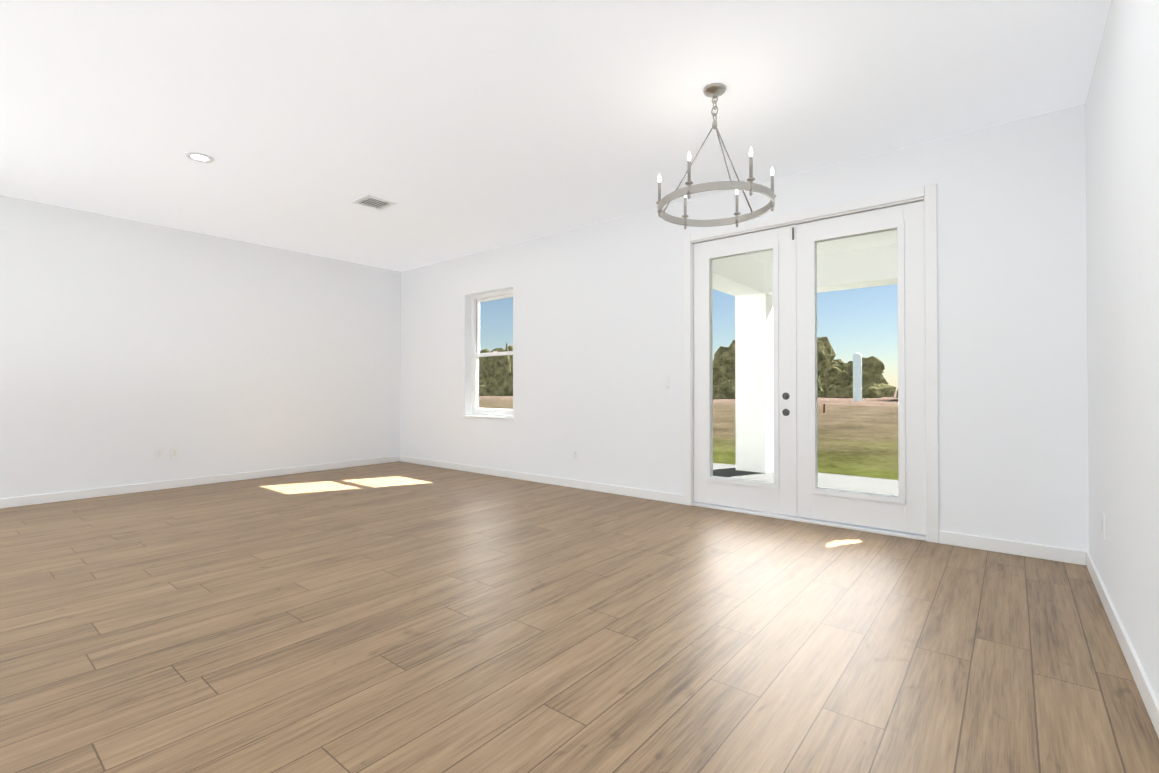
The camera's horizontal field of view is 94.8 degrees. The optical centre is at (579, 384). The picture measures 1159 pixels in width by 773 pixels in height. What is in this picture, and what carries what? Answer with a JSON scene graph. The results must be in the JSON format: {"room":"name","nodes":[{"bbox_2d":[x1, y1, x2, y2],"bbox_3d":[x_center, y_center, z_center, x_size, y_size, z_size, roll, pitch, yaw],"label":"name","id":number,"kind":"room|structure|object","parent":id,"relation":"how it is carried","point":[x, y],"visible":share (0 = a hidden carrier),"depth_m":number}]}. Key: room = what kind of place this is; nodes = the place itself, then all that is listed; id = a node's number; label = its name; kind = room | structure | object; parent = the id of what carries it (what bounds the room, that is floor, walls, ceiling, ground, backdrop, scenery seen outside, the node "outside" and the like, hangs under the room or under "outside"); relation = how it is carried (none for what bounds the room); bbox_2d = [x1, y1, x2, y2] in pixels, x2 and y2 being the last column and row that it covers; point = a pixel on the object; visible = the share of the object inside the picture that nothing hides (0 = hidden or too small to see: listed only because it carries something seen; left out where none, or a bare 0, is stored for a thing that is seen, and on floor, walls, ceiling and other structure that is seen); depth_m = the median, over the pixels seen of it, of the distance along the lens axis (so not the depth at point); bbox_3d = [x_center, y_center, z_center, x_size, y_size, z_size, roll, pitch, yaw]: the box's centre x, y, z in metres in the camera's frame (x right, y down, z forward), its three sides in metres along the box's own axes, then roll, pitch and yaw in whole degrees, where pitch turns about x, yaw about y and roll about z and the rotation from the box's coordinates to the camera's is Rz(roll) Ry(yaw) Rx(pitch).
{"room":"empty living room","nodes":[
{"label":"empty living room","id":0,"kind":"room"},
{"bbox_2d":[0,195,400,498],"bbox_3d":[-5.689,-0.291,4.035,0.200,2.740,9.600,0,-1,39],"label":"wall","id":1,"kind":"structure","parent":0,"point":[128,347],"depth_m":5.63},
{"bbox_2d":[155,449,163,459],"bbox_3d":[-4.347,0.728,5.513,0.008,0.116,0.072,0,-1,39],"label":"electrical outlet","id":2,"kind":"object","parent":1,"relation":"attached to","point":[159,454],"visible":1,"depth_m":5.51},
{"bbox_2d":[170,447,178,458],"bbox_3d":[-4.265,0.729,5.614,0.008,0.116,0.072,0,-1,39],"label":"electrical outlet","id":3,"kind":"object","parent":1,"relation":"attached to","point":[174,453],"visible":1,"depth_m":5.61},
{"bbox_2d":[0,455,399,508],"bbox_3d":[-5.606,1.036,3.955,0.014,0.085,9.600,0,-1,39],"label":"baseboard","id":4,"kind":"structure","parent":1,"relation":"attached to","point":[66,496],"depth_m":5.61},
{"bbox_2d":[0,0,1110,271],"bbox_3d":[-2.816,-1.757,1.714,7.604,0.150,10.000,0,-1,39],"label":"ceiling","id":5,"kind":"structure","parent":0,"point":[454,128],"depth_m":3.13},
{"bbox_2d":[185,152,213,162],"bbox_3d":[-2.781,-1.657,3.900,0.176,0.007,0.176,0,-1,39],"label":"recessed light","id":6,"kind":"object","parent":5,"relation":"in","point":[199,157],"visible":1,"depth_m":3.90},
{"bbox_2d":[351,195,396,209],"bbox_3d":[-1.869,-1.649,4.848,0.280,0.008,0.280,0,-1,39],"label":"ceiling vent","id":7,"kind":"object","parent":5,"relation":"in","point":[373,202],"visible":1,"depth_m":4.84},
{"bbox_2d":[656,83,775,229],"bbox_3d":[0.766,-1.315,3.013,0.632,0.711,0.662,0,-1,39],"label":"chandelier","id":8,"kind":"object","parent":5,"relation":"hanging from","point":[714,90],"visible":1,"depth_m":2.98},
{"bbox_2d":[0,461,1158,772],"bbox_3d":[-2.816,1.133,1.688,7.604,0.150,10.000,0,-1,39],"label":"floor","id":9,"kind":"structure","parent":0,"point":[398,617],"depth_m":2.21},
{"bbox_2d":[400,104,1088,550],"bbox_3d":[0.274,-0.277,5.503,7.604,2.740,0.200,0,-1,39],"label":"wall","id":10,"kind":"structure","parent":0,"point":[598,332],"depth_m":4.00},
{"bbox_2d":[462,415,514,418],"bbox_3d":[-1.092,0.402,6.531,0.940,0.020,0.127,0,-1,39],"label":"window sill","id":11,"kind":"structure","parent":10,"relation":"attached to","point":[498,417],"depth_m":6.46},
{"bbox_2d":[471,289,512,416],"bbox_3d":[-1.026,-0.372,6.619,0.880,1.530,0.080,0,-1,39],"label":"window unit","id":12,"kind":"structure","parent":10,"relation":"in","point":[476,354],"depth_m":6.83},
{"bbox_2d":[573,449,577,460],"bbox_3d":[-0.041,0.749,5.617,0.072,0.116,0.008,0,-1,39],"label":"electrical outlet","id":13,"kind":"object","parent":10,"relation":"attached to","point":[575,455],"visible":1,"depth_m":5.62},
{"bbox_2d":[662,376,668,388],"bbox_3d":[0.800,-0.013,4.938,0.072,0.116,0.010,0,-1,39],"label":"switch plate","id":14,"kind":"object","parent":10,"relation":"attached to","point":[665,382],"visible":1,"depth_m":4.93},
{"bbox_2d":[693,226,791,514],"bbox_3d":[1.381,-0.108,4.536,0.876,2.316,0.066,0,-1,39],"label":"french door","id":15,"kind":"structure","parent":10,"relation":"in","point":[775,496],"depth_m":4.49},
{"bbox_2d":[400,455,1085,564],"bbox_3d":[0.206,1.049,5.408,7.176,0.085,0.014,0,-1,39],"label":"baseboard","id":16,"kind":"structure","parent":10,"relation":"attached to","point":[1065,555],"depth_m":4.87},
{"bbox_2d":[692,502,925,540],"bbox_3d":[1.764,1.071,4.300,1.760,0.022,0.230,0,-1,39],"label":"door sill","id":17,"kind":"structure","parent":10,"relation":"attached to","point":[832,524],"depth_m":4.12},
{"bbox_2d":[683,183,938,542],"bbox_3d":[1.750,-0.138,4.291,1.912,2.440,0.218,0,-1,39],"label":"door frame","id":18,"kind":"structure","parent":10,"relation":"attached to","point":[928,193],"depth_m":3.78},
{"bbox_2d":[791,201,925,534],"bbox_3d":[2.055,-0.113,3.987,0.896,2.316,0.067,0,-1,39],"label":"french door","id":19,"kind":"structure","parent":10,"relation":"in","point":[904,511],"depth_m":3.91},
{"bbox_2d":[1085,0,1158,699],"bbox_3d":[0.057,-0.333,-0.633,0.200,2.740,9.600,0,-1,39],"label":"wall","id":20,"kind":"structure","parent":0,"point":[1122,168],"depth_m":2.07},
{"bbox_2d":[1102,512,1104,538],"bbox_3d":[2.568,0.691,2.612,0.008,0.116,0.072,0,-1,39],"label":"electrical outlet","id":21,"kind":"object","parent":20,"relation":"attached to","point":[1103,524],"visible":1,"depth_m":2.59},
{"bbox_2d":[1086,551,1158,737],"bbox_3d":[-0.026,0.995,-0.578,0.014,0.085,9.600,0,-1,39],"label":"baseboard","id":22,"kind":"structure","parent":20,"relation":"attached to","point":[1145,688],"depth_m":2.01},
{"label":"outside","id":23,"kind":"structure","parent":0,"visible":0},
{"bbox_2d":[479,391,898,479],"bbox_3d":[145.433,2.778,158.125,560.000,0.300,419.790,0,-1,39],"label":"ground","id":24,"kind":"structure","parent":23,"point":[849,457],"depth_m":13.95},
{"bbox_2d":[479,337,897,398],"bbox_3d":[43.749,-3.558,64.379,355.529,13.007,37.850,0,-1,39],"label":"tree","id":25,"kind":"object","parent":24,"relation":"on","point":[827,364],"depth_m":75.11},
{"bbox_2d":[713,463,898,495],"bbox_3d":[3.755,1.164,4.465,8.100,0.138,2.540,0,-1,39],"label":"porch","id":26,"kind":"object","parent":24,"relation":"on","point":[835,481],"depth_m":6.14},
{"bbox_2d":[735,293,773,472],"bbox_3d":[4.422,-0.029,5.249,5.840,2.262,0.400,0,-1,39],"label":"porch column","id":27,"kind":"structure","parent":26,"relation":"on","point":[747,317],"depth_m":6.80},
{"bbox_2d":[712,244,897,295],"bbox_3d":[4.180,-1.355,4.091,6.940,0.370,2.520,0,-1,39],"label":"beam","id":28,"kind":"structure","parent":27,"relation":"on","point":[831,274],"depth_m":6.11},
{"bbox_2d":[748,230,896,262],"bbox_3d":[4.180,-1.590,4.094,6.940,0.100,2.520,0,-1,39],"label":"porch ceiling","id":29,"kind":"structure","parent":28,"relation":"on","point":[881,239],"depth_m":5.82},
{"bbox_2d":[853,353,861,400],"bbox_3d":[27.549,-0.728,52.797,0.860,4.800,0.860,0,-1,39],"label":"post","id":30,"kind":"object","parent":24,"relation":"on","point":[857,386],"depth_m":52.47}
]}

